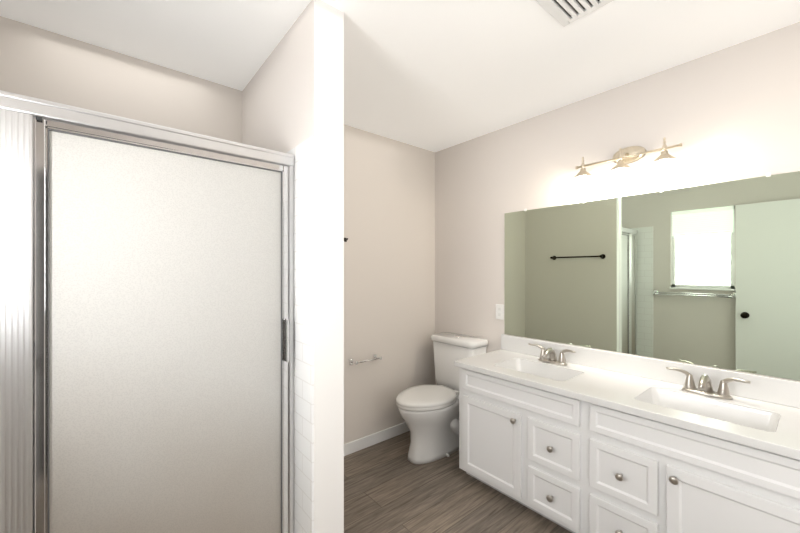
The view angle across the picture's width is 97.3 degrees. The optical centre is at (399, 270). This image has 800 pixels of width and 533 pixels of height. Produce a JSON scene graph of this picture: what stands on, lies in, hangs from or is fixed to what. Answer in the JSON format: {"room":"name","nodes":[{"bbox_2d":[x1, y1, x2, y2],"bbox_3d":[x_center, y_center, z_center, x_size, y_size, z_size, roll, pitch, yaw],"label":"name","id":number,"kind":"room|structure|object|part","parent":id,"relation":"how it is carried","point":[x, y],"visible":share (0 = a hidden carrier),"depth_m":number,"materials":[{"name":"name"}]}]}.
{"room":"bathroom","nodes":[
{"label":"bathroom","id":0,"kind":"room"},
{"bbox_2d":[0,16,434,443],"bbox_3d":[-0.787,0.142,2.328,2.824,2.440,0.126,0,0,-40],"label":"wall","id":1,"kind":"structure","parent":0,"point":[389,251],"depth_m":2.68,"materials":[{"name":"paint"}]},
{"bbox_2d":[349,354,381,364],"bbox_3d":[-0.257,0.679,2.666,0.252,0.045,0.088,0,0,-40],"label":"toilet paper holder","id":2,"kind":"object","parent":1,"relation":"attached to","point":[375,357],"visible":1,"depth_m":2.63,"materials":[{"name":"silver metal"}]},
{"bbox_2d":[344,422,409,455],"bbox_3d":[-0.263,1.319,2.711,1.527,0.085,0.012,0,0,-40],"label":"baseboard","id":3,"kind":"structure","parent":1,"relation":"attached to","point":[371,439],"depth_m":2.76,"materials":[{"name":"white"}]},
{"bbox_2d":[242,0,313,152],"bbox_3d":[-0.600,0.142,1.802,0.134,2.440,0.973,0,0,-40],"label":"wall","id":4,"kind":"structure","parent":0,"point":[278,102],"depth_m":1.60,"materials":[{"name":"paint"}]},
{"bbox_2d":[287,136,313,532],"bbox_3d":[-0.646,0.417,1.746,0.008,1.890,0.947,0,0,-40],"label":"wall tile","id":5,"kind":"structure","parent":4,"relation":"attached to","point":[303,154],"depth_m":1.43,"materials":[{"name":"white tile"}]},
{"bbox_2d":[314,0,343,532],"bbox_3d":[-0.287,0.099,1.428,0.133,2.354,0.003,0,0,-40],"label":"wall","id":6,"kind":"structure","parent":4,"relation":"attached to","point":[328,268],"depth_m":1.42,"materials":[{"name":"paint"}]},
{"bbox_2d":[0,0,799,151],"bbox_3d":[0.134,-1.108,1.308,2.924,0.060,2.873,0,0,-40],"label":"ceiling","id":7,"kind":"structure","parent":0,"point":[434,75],"depth_m":1.67,"materials":[{"name":"paint"}]},
{"bbox_2d":[535,0,613,26],"bbox_3d":[0.695,-1.070,1.290,0.362,0.016,0.360,0,0,-40],"label":"ceiling vent","id":8,"kind":"object","parent":7,"relation":"in","point":[563,13],"visible":1,"depth_m":1.43,"materials":[{"name":"white metal"}]},
{"bbox_2d":[344,431,571,532],"bbox_3d":[0.134,1.392,1.308,2.924,0.060,2.873,0,0,-40],"label":"floor","id":9,"kind":"structure","parent":0,"point":[389,487],"depth_m":2.09,"materials":[{"name":"wood"}]},
{"bbox_2d":[0,90,293,532],"bbox_3d":[-1.051,0.433,1.418,1.030,1.858,0.923,0,0,-40],"label":"shower","id":10,"kind":"object","parent":9,"relation":"on","point":[146,327],"visible":1,"depth_m":1.18,"materials":[{"name":"beige glass"}]},
{"bbox_3d":[-1.172,0.404,0.923,0.175,1.668,0.005,0,0,-40],"label":"fixed glass","id":11,"kind":"part","parent":10,"relation":"part of","materials":[{"name":"white glass"}]},
{"bbox_2d":[396,332,487,463],"bbox_3d":[0.277,0.944,2.678,0.724,0.836,0.460,0,0,-40],"label":"toilet","id":12,"kind":"object","parent":9,"relation":"on","point":[429,414],"visible":0.85,"depth_m":2.57,"materials":[{"name":"white ceramic"}]},
{"bbox_3d":[0.197,0.933,2.611,0.515,0.057,0.388,0,0,-40],"label":"seat","id":13,"kind":"part","parent":12,"relation":"part of","materials":[{"name":"white plastic"}]},
{"bbox_2d":[456,366,799,532],"bbox_3d":[1.085,0.994,1.852,0.561,0.738,1.615,0,0,-40],"label":"bathroom vanity","id":14,"kind":"object","parent":9,"relation":"on","point":[574,439],"depth_m":1.61,"materials":[{"name":"white paint"}]},
{"bbox_2d":[454,350,799,457],"bbox_3d":[1.090,0.607,1.855,0.550,0.034,1.643,0,0,-40],"label":"countertop","id":15,"kind":"structure","parent":14,"relation":"on","point":[770,424],"depth_m":1.68,"materials":[{"name":"white stone"}]},
{"bbox_2d":[435,22,799,384],"bbox_3d":[1.216,0.142,2.214,0.100,2.440,2.873,0,0,-40],"label":"wall","id":16,"kind":"structure","parent":0,"point":[731,113],"depth_m":2.10,"materials":[{"name":"paint"}]},
{"bbox_2d":[496,304,503,319],"bbox_3d":[0.758,0.313,2.678,0.006,0.114,0.070,0,0,-40],"label":"electrical outlet plate","id":17,"kind":"object","parent":16,"relation":"attached to","point":[501,317],"visible":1,"depth_m":2.67,"materials":[{"name":"white plastic"}]},
{"bbox_2d":[505,197,619,351],"bbox_3d":[1.034,0.022,2.349,0.006,0.905,0.770,0,0,-40],"label":"mirror","id":18,"kind":"object","parent":16,"relation":"attached to","point":[562,273],"visible":1,"depth_m":2.29,"materials":[{"name":"silver metal"}]},
{"bbox_2d":[572,137,682,180],"bbox_3d":[1.246,-0.623,1.961,0.178,0.176,0.534,0,0,-40],"label":"sconce","id":19,"kind":"object","parent":16,"relation":"attached to","point":[623,157],"visible":1,"depth_m":1.95,"materials":[{"name":"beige metal"}]},
{"bbox_3d":[1.220,-0.574,1.948,0.114,0.036,0.514,0,0,-40],"label":"lamp shade","id":20,"kind":"part","parent":19,"relation":"part of","materials":[{"name":"white glass"}]},
{"bbox_2d":[524,173,770,210],"bbox_3d":[1.281,-0.433,2.051,0.010,0.018,1.216,0,0,-40],"label":"clips","id":21,"kind":"object","parent":16,"relation":"attached to","point":[661,190],"visible":1,"depth_m":1.89,"materials":[{"name":"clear plastic"}]},
{"bbox_2d":[502,334,799,409],"bbox_3d":[1.293,0.534,2.025,0.020,0.112,1.643,0,0,-40],"label":"backsplash","id":22,"kind":"structure","parent":16,"relation":"attached to","point":[785,392],"depth_m":1.84,"materials":[{"name":"white stone"}]},
{"bbox_2d":[620,171,799,380],"bbox_3d":[1.549,0.022,1.734,0.006,0.905,0.828,0,0,-40],"label":"mirror","id":23,"kind":"object","parent":16,"relation":"attached to","point":[710,275],"visible":1,"depth_m":1.73,"materials":[{"name":"silver metal"}]}
]}

